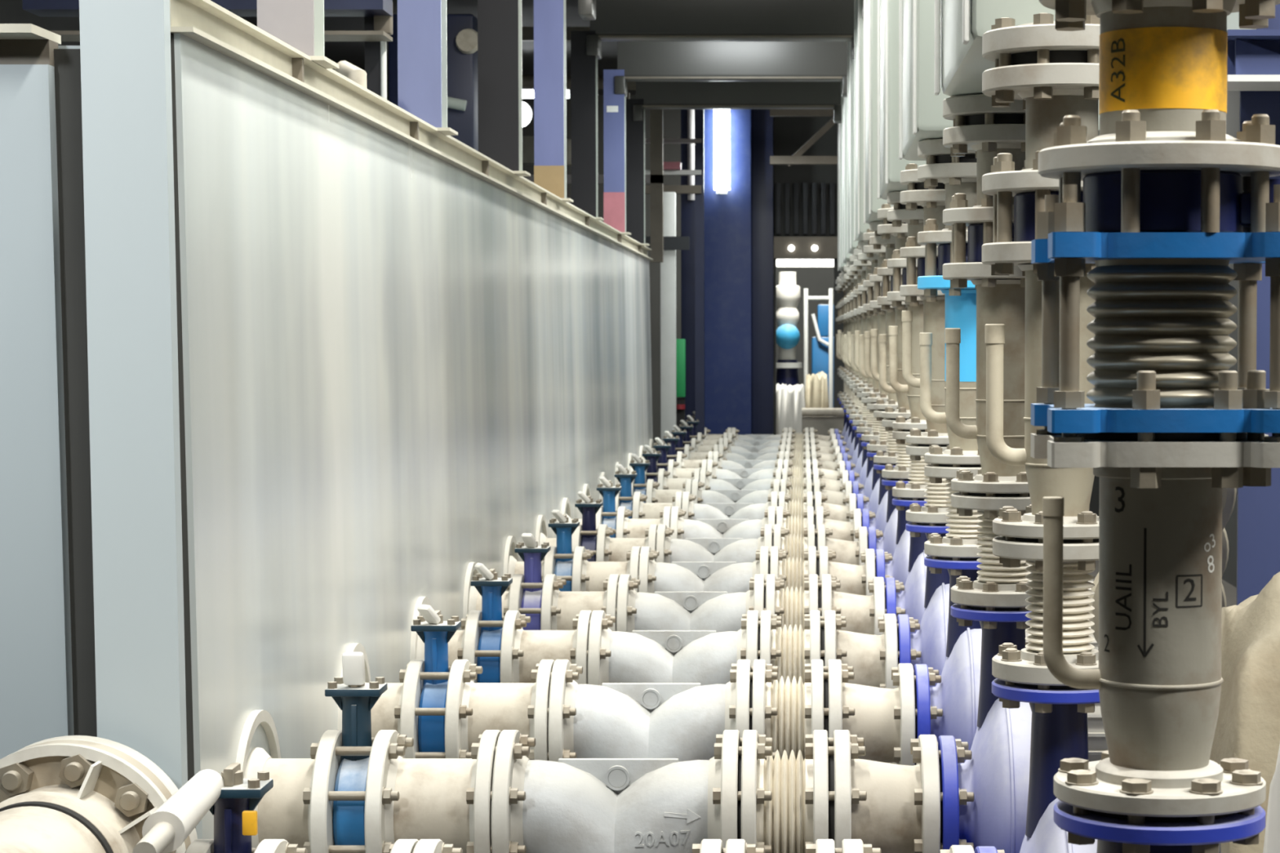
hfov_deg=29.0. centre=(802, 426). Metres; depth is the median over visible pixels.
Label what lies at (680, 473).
spool
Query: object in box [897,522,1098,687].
pump
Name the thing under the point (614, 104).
post
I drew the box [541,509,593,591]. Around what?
valve
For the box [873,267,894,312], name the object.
valve
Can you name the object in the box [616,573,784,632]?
strainer
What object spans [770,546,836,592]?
expansion joint
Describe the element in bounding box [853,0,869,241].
tank
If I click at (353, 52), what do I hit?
ceiling
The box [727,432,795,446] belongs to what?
strainer
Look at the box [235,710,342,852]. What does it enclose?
pipe
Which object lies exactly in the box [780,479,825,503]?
expansion joint
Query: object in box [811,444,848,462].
pipe reducer
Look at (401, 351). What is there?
tank
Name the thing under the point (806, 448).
expansion joint
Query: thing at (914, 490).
expansion joint
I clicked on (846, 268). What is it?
flange
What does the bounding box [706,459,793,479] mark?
strainer
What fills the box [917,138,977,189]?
flange
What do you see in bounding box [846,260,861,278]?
flange
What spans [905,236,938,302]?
valve
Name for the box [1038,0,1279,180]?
spool
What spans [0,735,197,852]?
pipe
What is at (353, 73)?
fitting
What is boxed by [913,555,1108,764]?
pump
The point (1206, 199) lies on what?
valve
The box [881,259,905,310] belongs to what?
valve
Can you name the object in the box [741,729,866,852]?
expansion joint
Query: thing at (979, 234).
valve
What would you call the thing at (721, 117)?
lamp
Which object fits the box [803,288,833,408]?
stand
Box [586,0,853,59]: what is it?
ceiling beam
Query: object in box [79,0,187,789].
support post
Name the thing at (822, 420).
ledge
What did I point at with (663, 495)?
spool
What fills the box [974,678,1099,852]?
pump
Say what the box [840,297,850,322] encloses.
valve
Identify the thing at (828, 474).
pipe reducer
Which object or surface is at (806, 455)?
expansion joint
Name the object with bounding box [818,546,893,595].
pipe reducer
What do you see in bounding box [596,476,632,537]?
valve
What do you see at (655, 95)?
ceiling beam
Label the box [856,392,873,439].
expansion joint
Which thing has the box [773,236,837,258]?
lintel
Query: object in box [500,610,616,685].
spool
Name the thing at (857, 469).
pump
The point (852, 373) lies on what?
riser pipe
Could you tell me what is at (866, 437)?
expansion joint
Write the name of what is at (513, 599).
pipe
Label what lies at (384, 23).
conduit pipe
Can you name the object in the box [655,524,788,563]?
strainer
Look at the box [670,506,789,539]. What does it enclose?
strainer
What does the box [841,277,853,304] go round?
spool
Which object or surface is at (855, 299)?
valve
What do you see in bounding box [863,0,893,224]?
tank
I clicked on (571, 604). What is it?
spool
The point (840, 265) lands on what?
tank
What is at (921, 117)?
tank
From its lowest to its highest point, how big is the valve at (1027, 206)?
0.197 m
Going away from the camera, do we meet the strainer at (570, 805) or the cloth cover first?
the cloth cover
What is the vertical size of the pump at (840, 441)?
1.175 m
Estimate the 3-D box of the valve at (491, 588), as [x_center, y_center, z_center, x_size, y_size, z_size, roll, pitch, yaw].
[-0.933,0.649,7.519,0.196,0.474,0.310,0,2,0]
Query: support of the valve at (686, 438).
attached to the spool at (699, 448)
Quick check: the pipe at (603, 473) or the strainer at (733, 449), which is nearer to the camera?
the pipe at (603, 473)
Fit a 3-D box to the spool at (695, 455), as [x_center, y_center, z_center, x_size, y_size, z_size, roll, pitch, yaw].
[-0.738,0.306,18.915,0.328,0.340,0.340,0,2,0]
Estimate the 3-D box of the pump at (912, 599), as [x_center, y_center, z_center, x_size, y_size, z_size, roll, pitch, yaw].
[0.745,0.840,8.667,0.910,1.175,0.532,0,2,0]
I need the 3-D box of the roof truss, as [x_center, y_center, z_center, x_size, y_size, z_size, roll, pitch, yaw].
[0.225,-2.524,21.571,1.021,0.501,0.100,0,2,0]
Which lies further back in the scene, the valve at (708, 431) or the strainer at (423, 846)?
the valve at (708, 431)
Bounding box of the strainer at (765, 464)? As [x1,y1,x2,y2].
[713,451,794,469]
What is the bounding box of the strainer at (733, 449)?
[723,438,795,453]
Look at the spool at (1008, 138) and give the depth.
5.11 m
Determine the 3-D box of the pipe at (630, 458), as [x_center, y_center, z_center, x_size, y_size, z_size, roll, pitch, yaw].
[-1.095,0.392,16.636,0.230,0.424,0.424,0,2,0]
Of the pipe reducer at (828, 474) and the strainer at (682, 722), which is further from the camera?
the pipe reducer at (828, 474)
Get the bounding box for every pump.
[834,398,846,440]
[836,401,848,446]
[838,404,852,453]
[840,409,854,461]
[842,413,858,470]
[845,419,862,479]
[848,426,867,491]
[852,433,873,505]
[856,441,879,520]
[861,451,888,540]
[867,463,897,564]
[875,479,1032,594]
[884,497,1093,764]
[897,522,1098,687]
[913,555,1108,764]
[937,604,1099,852]
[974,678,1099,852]
[1053,800,1265,852]
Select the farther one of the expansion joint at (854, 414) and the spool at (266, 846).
the expansion joint at (854, 414)
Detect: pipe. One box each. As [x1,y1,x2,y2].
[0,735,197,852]
[185,839,213,852]
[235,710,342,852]
[337,643,424,758]
[373,15,392,99]
[409,596,481,683]
[462,562,524,630]
[503,535,556,591]
[535,515,582,561]
[561,497,603,536]
[582,484,620,516]
[600,471,634,502]
[614,462,647,486]
[627,453,657,473]
[639,445,645,462]
[649,439,657,453]
[835,318,846,371]
[836,316,848,378]
[839,315,852,375]
[840,315,855,384]
[844,313,858,387]
[846,312,862,391]
[849,310,867,395]
[853,308,873,399]
[857,306,879,405]
[862,303,888,413]
[869,300,897,421]
[877,296,911,431]
[887,291,927,444]
[899,284,949,460]
[917,275,981,483]
[942,262,1029,518]
[982,241,1099,570]
[1030,433,1279,852]
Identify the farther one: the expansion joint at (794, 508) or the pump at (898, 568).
the expansion joint at (794, 508)
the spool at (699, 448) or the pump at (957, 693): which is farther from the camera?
the spool at (699, 448)
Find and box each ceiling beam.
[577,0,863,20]
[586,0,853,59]
[614,41,847,97]
[633,81,841,123]
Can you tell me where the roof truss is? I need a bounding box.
[769,109,837,166]
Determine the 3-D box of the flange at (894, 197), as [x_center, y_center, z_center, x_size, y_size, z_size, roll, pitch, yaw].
[0.426,-0.768,8.607,0.262,0.136,0.262,0,2,0]
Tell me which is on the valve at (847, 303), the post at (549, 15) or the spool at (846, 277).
the spool at (846, 277)
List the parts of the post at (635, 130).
flange plate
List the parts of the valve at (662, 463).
mounting plate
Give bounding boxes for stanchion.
[680,109,773,435]
[1236,4,1279,605]
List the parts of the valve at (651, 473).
mounting plate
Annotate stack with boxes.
[776,271,802,386]
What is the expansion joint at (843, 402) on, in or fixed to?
on the pump at (840, 441)
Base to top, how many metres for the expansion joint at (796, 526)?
0.340 m
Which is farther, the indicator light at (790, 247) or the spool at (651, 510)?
the indicator light at (790, 247)
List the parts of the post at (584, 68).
flange plate, plate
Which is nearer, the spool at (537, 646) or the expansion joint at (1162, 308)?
the expansion joint at (1162, 308)
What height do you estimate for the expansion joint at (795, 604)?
0.340 m
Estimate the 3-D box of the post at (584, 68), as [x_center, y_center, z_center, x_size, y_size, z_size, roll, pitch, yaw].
[-1.244,-1.713,14.061,0.200,1.065,0.190,0,2,0]
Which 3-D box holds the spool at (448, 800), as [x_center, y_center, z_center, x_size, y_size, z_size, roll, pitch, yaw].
[-0.738,0.816,5.244,0.328,0.340,0.340,0,2,0]
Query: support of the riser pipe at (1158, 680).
on the pump at (1110, 833)
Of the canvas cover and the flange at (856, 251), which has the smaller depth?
the canvas cover
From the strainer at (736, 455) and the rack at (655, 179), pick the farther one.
the rack at (655, 179)
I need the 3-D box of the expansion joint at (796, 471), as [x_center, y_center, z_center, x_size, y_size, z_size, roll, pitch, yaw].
[0.003,0.392,16.636,0.260,0.340,0.340,0,2,0]
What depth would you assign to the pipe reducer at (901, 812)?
5.15 m
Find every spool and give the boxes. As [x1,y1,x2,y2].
[253,839,462,852]
[364,729,535,852]
[444,659,582,760]
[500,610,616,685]
[540,573,640,631]
[571,546,658,592]
[595,524,674,561]
[616,506,685,537]
[631,491,696,519]
[645,479,704,503]
[657,468,711,490]
[667,459,717,479]
[676,451,723,469]
[684,444,728,460]
[690,438,732,453]
[697,432,736,445]
[704,427,739,439]
[835,286,845,308]
[836,284,848,307]
[839,280,850,306]
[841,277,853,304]
[844,274,857,302]
[846,270,861,300]
[849,265,866,297]
[853,259,871,294]
[857,253,877,291]
[862,244,885,287]
[869,235,895,282]
[877,223,907,276]
[887,208,923,268]
[899,189,945,258]
[917,162,977,245]
[942,124,1025,226]
[982,62,1099,196]
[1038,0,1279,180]
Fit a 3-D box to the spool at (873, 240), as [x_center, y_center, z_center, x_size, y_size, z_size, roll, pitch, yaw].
[0.426,-0.739,10.890,0.262,0.200,0.262,0,2,0]
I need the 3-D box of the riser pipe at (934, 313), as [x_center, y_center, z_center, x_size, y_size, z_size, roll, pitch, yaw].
[0.426,-0.163,7.489,0.261,0.530,0.261,0,2,-11]
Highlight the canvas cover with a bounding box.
[1209,572,1279,852]
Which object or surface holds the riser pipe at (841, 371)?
on the expansion joint at (846, 395)
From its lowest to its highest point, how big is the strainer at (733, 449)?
0.909 m
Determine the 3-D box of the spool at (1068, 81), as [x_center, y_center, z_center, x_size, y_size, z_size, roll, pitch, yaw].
[0.426,-0.484,4.055,0.262,0.200,0.262,0,2,0]
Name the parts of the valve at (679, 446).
mounting plate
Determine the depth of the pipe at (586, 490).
13.13 m
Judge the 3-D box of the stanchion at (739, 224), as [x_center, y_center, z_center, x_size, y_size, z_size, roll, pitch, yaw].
[-0.702,-1.258,22.994,0.860,4.300,0.250,0,2,0]
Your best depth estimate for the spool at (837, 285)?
21.10 m
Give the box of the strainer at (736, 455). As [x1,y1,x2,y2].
[718,444,794,460]
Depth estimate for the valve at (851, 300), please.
16.54 m
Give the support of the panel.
on the stand at (680, 401)
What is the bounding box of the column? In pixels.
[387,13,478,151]
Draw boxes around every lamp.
[522,88,569,98]
[522,101,532,127]
[713,109,729,194]
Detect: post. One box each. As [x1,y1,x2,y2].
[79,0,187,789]
[257,0,338,68]
[397,0,457,135]
[477,0,530,176]
[533,0,573,202]
[570,31,604,220]
[603,69,631,235]
[626,98,649,245]
[644,191,689,444]
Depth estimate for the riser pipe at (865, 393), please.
13.16 m
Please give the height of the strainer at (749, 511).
0.909 m
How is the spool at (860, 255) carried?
on the valve at (864, 292)
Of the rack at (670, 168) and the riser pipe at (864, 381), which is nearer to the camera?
the riser pipe at (864, 381)
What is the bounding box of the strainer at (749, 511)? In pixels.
[681,491,791,519]
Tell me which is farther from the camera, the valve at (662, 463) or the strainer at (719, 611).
the valve at (662, 463)
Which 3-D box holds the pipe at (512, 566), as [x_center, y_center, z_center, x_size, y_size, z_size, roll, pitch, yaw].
[-1.095,0.646,9.801,0.230,0.424,0.424,0,2,0]
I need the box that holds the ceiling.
[240,0,635,94]
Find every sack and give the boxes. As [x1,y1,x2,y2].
[776,382,805,434]
[804,371,828,408]
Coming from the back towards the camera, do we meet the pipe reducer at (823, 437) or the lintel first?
the lintel
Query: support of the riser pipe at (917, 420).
on the expansion joint at (914, 490)
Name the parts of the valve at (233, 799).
lever, mounting plate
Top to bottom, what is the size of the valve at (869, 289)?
0.197 m
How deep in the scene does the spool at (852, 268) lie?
15.39 m
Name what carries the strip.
attached to the lintel
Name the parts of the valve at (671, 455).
mounting plate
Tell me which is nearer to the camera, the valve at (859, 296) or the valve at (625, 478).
the valve at (625, 478)
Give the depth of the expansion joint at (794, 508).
13.14 m
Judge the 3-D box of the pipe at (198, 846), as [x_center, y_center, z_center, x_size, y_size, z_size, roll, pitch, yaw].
[-1.095,0.859,4.105,0.230,0.340,0.340,0,2,0]
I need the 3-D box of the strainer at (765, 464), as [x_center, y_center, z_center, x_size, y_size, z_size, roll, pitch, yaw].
[-0.352,0.633,17.786,0.578,0.909,0.340,0,2,0]
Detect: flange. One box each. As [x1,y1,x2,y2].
[835,280,845,293]
[836,276,848,290]
[839,271,850,288]
[841,269,853,284]
[844,263,857,281]
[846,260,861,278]
[849,253,866,274]
[853,245,871,269]
[857,240,877,263]
[862,228,885,257]
[869,221,894,248]
[877,203,906,239]
[887,191,923,226]
[900,163,944,211]
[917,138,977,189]
[942,93,1025,158]
[982,13,1100,110]
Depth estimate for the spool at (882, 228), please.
9.67 m
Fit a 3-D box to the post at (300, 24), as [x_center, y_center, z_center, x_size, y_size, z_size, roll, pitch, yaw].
[-1.240,-1.826,5.951,0.195,1.895,0.190,0,2,0]
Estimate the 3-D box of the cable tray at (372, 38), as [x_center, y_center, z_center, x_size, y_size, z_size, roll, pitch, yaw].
[-2.080,-2.059,8.659,1.250,2.300,0.260,0,2,0]
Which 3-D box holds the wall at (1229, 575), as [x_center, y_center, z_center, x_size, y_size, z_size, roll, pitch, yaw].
[3.050,-0.899,12.025,0.100,4.400,30.100,0,2,0]
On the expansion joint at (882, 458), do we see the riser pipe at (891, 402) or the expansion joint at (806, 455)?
the riser pipe at (891, 402)
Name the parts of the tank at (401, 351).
panel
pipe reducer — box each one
[809,427,842,441]
[810,432,844,447]
[810,438,846,453]
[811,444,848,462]
[811,451,852,471]
[812,459,855,480]
[813,468,859,492]
[813,479,863,506]
[814,491,869,521]
[816,506,875,541]
[817,524,883,565]
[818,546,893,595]
[821,573,905,635]
[824,610,921,688]
[827,659,942,765]
[833,729,974,852]
[841,839,1004,852]
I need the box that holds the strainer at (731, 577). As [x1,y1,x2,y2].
[638,546,786,593]
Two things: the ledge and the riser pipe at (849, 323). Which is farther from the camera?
the ledge
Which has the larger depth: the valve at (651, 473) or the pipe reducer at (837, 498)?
the valve at (651, 473)
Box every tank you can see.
[0,0,653,839]
[837,81,845,271]
[841,96,852,263]
[847,41,858,253]
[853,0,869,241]
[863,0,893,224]
[877,0,926,199]
[898,0,1099,160]
[934,0,1256,96]
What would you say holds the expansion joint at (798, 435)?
attached to the strainer at (739, 437)
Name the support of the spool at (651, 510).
attached to the strainer at (749, 511)
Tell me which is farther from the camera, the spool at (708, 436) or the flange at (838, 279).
the spool at (708, 436)
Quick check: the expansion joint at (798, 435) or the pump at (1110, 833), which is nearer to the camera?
the pump at (1110, 833)
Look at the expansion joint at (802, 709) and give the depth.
6.27 m
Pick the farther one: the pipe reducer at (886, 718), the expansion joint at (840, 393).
the expansion joint at (840, 393)
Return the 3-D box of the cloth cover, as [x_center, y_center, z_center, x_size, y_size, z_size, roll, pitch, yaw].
[1.006,0.967,3.318,0.948,1.315,0.580,0,2,0]
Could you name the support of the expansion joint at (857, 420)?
on the pump at (862, 479)
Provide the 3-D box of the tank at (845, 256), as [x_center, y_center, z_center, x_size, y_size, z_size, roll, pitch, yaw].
[0.522,-2.324,16.775,0.496,2.400,1.000,0,2,0]
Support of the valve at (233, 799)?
attached to the spool at (266, 846)
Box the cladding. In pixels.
[775,182,835,234]
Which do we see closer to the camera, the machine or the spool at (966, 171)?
the spool at (966, 171)
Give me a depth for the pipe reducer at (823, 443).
21.13 m
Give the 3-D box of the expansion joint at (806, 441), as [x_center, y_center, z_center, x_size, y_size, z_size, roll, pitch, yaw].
[0.003,0.264,20.054,0.260,0.340,0.340,0,2,0]
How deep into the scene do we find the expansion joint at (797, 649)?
7.42 m
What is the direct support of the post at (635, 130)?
on the tank at (401, 351)
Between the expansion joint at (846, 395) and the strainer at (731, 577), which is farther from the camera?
the expansion joint at (846, 395)
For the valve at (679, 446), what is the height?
0.474 m
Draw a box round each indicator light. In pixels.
[787,244,794,251]
[811,244,817,251]
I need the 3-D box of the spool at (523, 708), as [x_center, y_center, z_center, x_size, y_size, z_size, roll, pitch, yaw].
[-0.738,0.774,6.383,0.328,0.340,0.340,0,2,0]
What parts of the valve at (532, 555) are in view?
mounting plate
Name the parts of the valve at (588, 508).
lever, mounting plate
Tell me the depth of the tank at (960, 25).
4.54 m
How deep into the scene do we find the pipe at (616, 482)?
15.39 m
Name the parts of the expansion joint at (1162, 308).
tie rod, tie rod, lug plate, lug plate, tie rod, tie rod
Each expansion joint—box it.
[725,839,881,852]
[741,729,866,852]
[752,659,854,760]
[760,610,847,684]
[765,573,840,631]
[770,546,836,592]
[773,524,832,562]
[776,506,830,538]
[778,491,827,519]
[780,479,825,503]
[782,468,823,490]
[783,459,822,479]
[785,451,821,468]
[786,438,818,453]
[786,444,820,460]
[787,432,817,445]
[788,427,817,439]
[837,371,847,401]
[839,373,848,405]
[841,376,852,409]
[843,378,855,414]
[846,381,858,419]
[848,384,863,426]
[853,387,868,432]
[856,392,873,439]
[861,397,880,449]
[866,402,888,460]
[873,409,898,473]
[881,418,911,489]
[892,429,928,510]
[906,444,951,537]
[924,463,982,575]
[951,492,1032,629]
[991,535,1098,713]
[1031,184,1279,488]
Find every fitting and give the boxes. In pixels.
[334,60,366,88]
[587,610,782,685]
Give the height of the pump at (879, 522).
1.175 m
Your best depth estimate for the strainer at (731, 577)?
9.72 m
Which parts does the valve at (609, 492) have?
mounting plate, lever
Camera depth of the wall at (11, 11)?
16.38 m
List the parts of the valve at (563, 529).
mounting plate, lever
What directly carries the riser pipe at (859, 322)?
on the expansion joint at (854, 414)
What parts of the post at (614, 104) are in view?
flange plate, flange plate, plate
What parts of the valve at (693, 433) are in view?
mounting plate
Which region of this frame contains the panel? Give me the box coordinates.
[675,338,685,397]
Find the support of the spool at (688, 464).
attached to the strainer at (765, 464)
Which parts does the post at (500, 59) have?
flange plate, plate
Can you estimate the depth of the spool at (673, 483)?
15.41 m
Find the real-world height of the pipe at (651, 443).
0.424 m
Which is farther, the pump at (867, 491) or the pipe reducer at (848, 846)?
the pump at (867, 491)
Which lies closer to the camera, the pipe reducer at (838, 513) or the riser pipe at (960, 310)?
the riser pipe at (960, 310)
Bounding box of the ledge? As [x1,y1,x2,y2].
[801,408,844,435]
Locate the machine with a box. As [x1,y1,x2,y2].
[811,304,828,393]
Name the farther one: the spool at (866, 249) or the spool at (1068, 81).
the spool at (866, 249)
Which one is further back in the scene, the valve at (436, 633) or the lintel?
the lintel
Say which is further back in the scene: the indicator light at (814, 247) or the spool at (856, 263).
the indicator light at (814, 247)
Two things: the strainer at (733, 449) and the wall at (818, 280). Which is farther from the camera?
the wall at (818, 280)
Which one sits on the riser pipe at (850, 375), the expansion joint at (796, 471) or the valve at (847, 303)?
the valve at (847, 303)
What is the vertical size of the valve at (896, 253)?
0.197 m
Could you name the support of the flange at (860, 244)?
on the spool at (860, 255)
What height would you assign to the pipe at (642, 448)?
0.424 m
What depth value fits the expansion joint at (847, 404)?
18.85 m
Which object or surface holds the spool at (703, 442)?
attached to the strainer at (735, 442)
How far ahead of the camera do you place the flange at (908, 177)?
7.41 m
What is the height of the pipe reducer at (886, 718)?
0.340 m
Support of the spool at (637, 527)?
attached to the strainer at (746, 529)
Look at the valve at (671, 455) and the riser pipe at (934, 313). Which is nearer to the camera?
the riser pipe at (934, 313)
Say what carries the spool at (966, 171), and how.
on the valve at (944, 251)
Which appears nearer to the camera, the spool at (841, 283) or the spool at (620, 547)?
the spool at (620, 547)
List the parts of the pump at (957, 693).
motor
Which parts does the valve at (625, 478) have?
mounting plate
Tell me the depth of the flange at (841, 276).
19.95 m
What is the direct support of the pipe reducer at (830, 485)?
attached to the pump at (862, 479)
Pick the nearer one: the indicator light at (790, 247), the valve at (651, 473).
the valve at (651, 473)
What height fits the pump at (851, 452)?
1.175 m
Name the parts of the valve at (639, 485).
mounting plate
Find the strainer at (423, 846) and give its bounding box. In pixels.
[412,839,764,852]
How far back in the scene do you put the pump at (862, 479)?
15.41 m
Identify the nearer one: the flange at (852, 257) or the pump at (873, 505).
the pump at (873, 505)
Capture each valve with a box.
[132,763,307,852]
[302,652,413,852]
[394,604,482,758]
[457,562,530,683]
[503,533,566,630]
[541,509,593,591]
[574,491,615,561]
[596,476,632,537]
[614,464,647,519]
[629,453,659,502]
[642,444,670,489]
[653,437,679,478]
[662,431,687,468]
[671,425,693,459]
[678,419,700,452]
[685,415,705,445]
[691,411,711,433]
[837,302,845,323]
[839,300,848,323]
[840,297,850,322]
[843,295,853,321]
[845,293,857,320]
[848,290,861,319]
[852,287,866,319]
[856,283,871,317]
[861,279,877,315]
[866,273,885,314]
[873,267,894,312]
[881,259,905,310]
[891,249,919,306]
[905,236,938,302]
[923,218,968,297]
[950,192,1025,288]
[991,150,1096,276]
[1053,109,1279,232]
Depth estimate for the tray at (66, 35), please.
8.61 m
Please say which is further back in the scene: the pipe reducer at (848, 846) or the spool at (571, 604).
the spool at (571, 604)
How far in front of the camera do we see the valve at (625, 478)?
13.18 m
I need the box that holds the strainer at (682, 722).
[548,659,777,761]
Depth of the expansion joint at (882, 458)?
10.87 m
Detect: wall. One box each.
[0,0,79,45]
[386,94,680,444]
[773,116,1099,515]
[776,258,833,385]
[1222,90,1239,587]
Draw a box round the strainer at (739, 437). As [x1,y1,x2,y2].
[731,427,795,439]
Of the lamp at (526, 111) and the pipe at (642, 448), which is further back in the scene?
the lamp at (526, 111)
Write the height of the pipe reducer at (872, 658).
0.340 m
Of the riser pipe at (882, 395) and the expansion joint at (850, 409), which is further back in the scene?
the expansion joint at (850, 409)
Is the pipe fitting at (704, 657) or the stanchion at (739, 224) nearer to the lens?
the pipe fitting at (704, 657)
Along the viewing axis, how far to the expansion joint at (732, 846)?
4.09 m
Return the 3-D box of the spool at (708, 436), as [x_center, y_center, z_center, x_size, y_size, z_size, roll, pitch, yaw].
[-0.738,0.179,22.332,0.328,0.340,0.340,0,2,0]
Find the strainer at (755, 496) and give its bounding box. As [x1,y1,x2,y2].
[691,479,791,504]
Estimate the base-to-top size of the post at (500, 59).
1.895 m
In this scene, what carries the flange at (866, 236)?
on the spool at (866, 249)
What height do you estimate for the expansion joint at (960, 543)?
0.284 m
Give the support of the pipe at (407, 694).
attached to the tank at (401, 351)
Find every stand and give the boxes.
[676,397,684,426]
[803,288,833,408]
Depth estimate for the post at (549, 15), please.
12.04 m
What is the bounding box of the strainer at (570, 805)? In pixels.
[491,729,773,852]
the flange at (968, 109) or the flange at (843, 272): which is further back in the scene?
the flange at (843, 272)
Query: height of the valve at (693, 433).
0.474 m
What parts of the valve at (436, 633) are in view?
mounting plate, lever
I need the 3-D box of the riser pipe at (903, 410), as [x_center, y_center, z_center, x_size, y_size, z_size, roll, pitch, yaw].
[0.426,-0.248,9.768,0.261,0.530,0.261,0,2,-11]
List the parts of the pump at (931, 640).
motor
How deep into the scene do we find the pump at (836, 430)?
22.27 m
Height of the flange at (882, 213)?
0.136 m
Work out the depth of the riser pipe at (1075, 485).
4.03 m
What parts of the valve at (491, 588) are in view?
mounting plate, lever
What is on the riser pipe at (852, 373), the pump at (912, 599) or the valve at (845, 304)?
the valve at (845, 304)
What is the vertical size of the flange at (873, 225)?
0.136 m
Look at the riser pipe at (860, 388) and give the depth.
14.30 m
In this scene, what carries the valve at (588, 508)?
attached to the spool at (620, 547)
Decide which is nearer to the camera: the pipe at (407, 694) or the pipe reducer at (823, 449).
the pipe at (407, 694)
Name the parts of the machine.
pale lever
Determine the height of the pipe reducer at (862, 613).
0.340 m
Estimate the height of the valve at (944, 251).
0.197 m
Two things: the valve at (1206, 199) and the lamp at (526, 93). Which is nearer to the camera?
the valve at (1206, 199)
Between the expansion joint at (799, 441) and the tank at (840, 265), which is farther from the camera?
the expansion joint at (799, 441)
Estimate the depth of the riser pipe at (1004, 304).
5.16 m
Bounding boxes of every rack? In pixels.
[521,26,663,262]
[626,92,704,439]
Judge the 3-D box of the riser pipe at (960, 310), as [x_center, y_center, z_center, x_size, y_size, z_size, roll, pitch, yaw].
[0.426,-0.121,6.350,0.261,0.530,0.261,0,2,-11]
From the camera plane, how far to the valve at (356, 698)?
5.18 m
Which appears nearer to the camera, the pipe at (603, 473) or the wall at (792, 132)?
the pipe at (603, 473)
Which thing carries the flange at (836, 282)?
on the spool at (836, 289)
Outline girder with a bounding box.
[1226,29,1279,90]
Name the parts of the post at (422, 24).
flange plate, flange plate, plate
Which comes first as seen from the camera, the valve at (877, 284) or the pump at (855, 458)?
the valve at (877, 284)
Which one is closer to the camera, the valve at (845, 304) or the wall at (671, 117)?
the valve at (845, 304)
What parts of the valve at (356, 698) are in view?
mounting plate, lever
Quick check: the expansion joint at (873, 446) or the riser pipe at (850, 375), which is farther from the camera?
the riser pipe at (850, 375)
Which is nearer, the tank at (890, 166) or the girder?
the girder
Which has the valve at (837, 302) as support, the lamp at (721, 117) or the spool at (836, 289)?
the spool at (836, 289)
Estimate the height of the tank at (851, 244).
2.400 m
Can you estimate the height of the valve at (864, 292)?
0.197 m
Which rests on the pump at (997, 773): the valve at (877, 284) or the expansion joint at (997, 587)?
the expansion joint at (997, 587)
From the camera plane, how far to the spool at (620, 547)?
10.85 m
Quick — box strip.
[776,259,833,266]
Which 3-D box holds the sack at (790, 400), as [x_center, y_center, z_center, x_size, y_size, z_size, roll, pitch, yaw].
[-0.122,0.216,23.874,0.438,1.270,0.558,0,2,0]
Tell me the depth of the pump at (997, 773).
5.10 m
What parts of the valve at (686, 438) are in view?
mounting plate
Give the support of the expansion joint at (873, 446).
on the pump at (879, 522)
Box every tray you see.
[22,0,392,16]
[22,0,392,96]
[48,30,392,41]
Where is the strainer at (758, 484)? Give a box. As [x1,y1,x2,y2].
[699,468,792,490]
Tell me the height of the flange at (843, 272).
0.136 m
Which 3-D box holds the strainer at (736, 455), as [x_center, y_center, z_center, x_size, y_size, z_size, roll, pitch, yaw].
[-0.352,0.591,18.925,0.578,0.909,0.340,0,2,0]
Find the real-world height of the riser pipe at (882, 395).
0.530 m
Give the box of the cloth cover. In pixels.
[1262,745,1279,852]
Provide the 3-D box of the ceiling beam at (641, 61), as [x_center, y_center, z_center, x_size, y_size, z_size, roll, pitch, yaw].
[-0.448,-2.462,16.109,1.550,0.600,0.220,0,2,0]
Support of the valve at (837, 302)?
on the riser pipe at (844, 324)
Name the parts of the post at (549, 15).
flange plate, flange plate, plate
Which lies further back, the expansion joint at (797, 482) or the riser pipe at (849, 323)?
the riser pipe at (849, 323)
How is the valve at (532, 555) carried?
attached to the spool at (571, 604)
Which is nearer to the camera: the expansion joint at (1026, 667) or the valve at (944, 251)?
the expansion joint at (1026, 667)
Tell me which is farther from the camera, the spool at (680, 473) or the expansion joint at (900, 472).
the spool at (680, 473)
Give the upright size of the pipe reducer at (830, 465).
0.340 m
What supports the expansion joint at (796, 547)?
attached to the strainer at (739, 550)
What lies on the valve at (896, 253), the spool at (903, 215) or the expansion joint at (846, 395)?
the spool at (903, 215)
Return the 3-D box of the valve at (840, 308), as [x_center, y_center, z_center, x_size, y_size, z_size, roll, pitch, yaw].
[0.426,-0.986,21.148,0.231,0.197,0.230,0,2,0]
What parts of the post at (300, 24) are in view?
flange plate, flange plate, plate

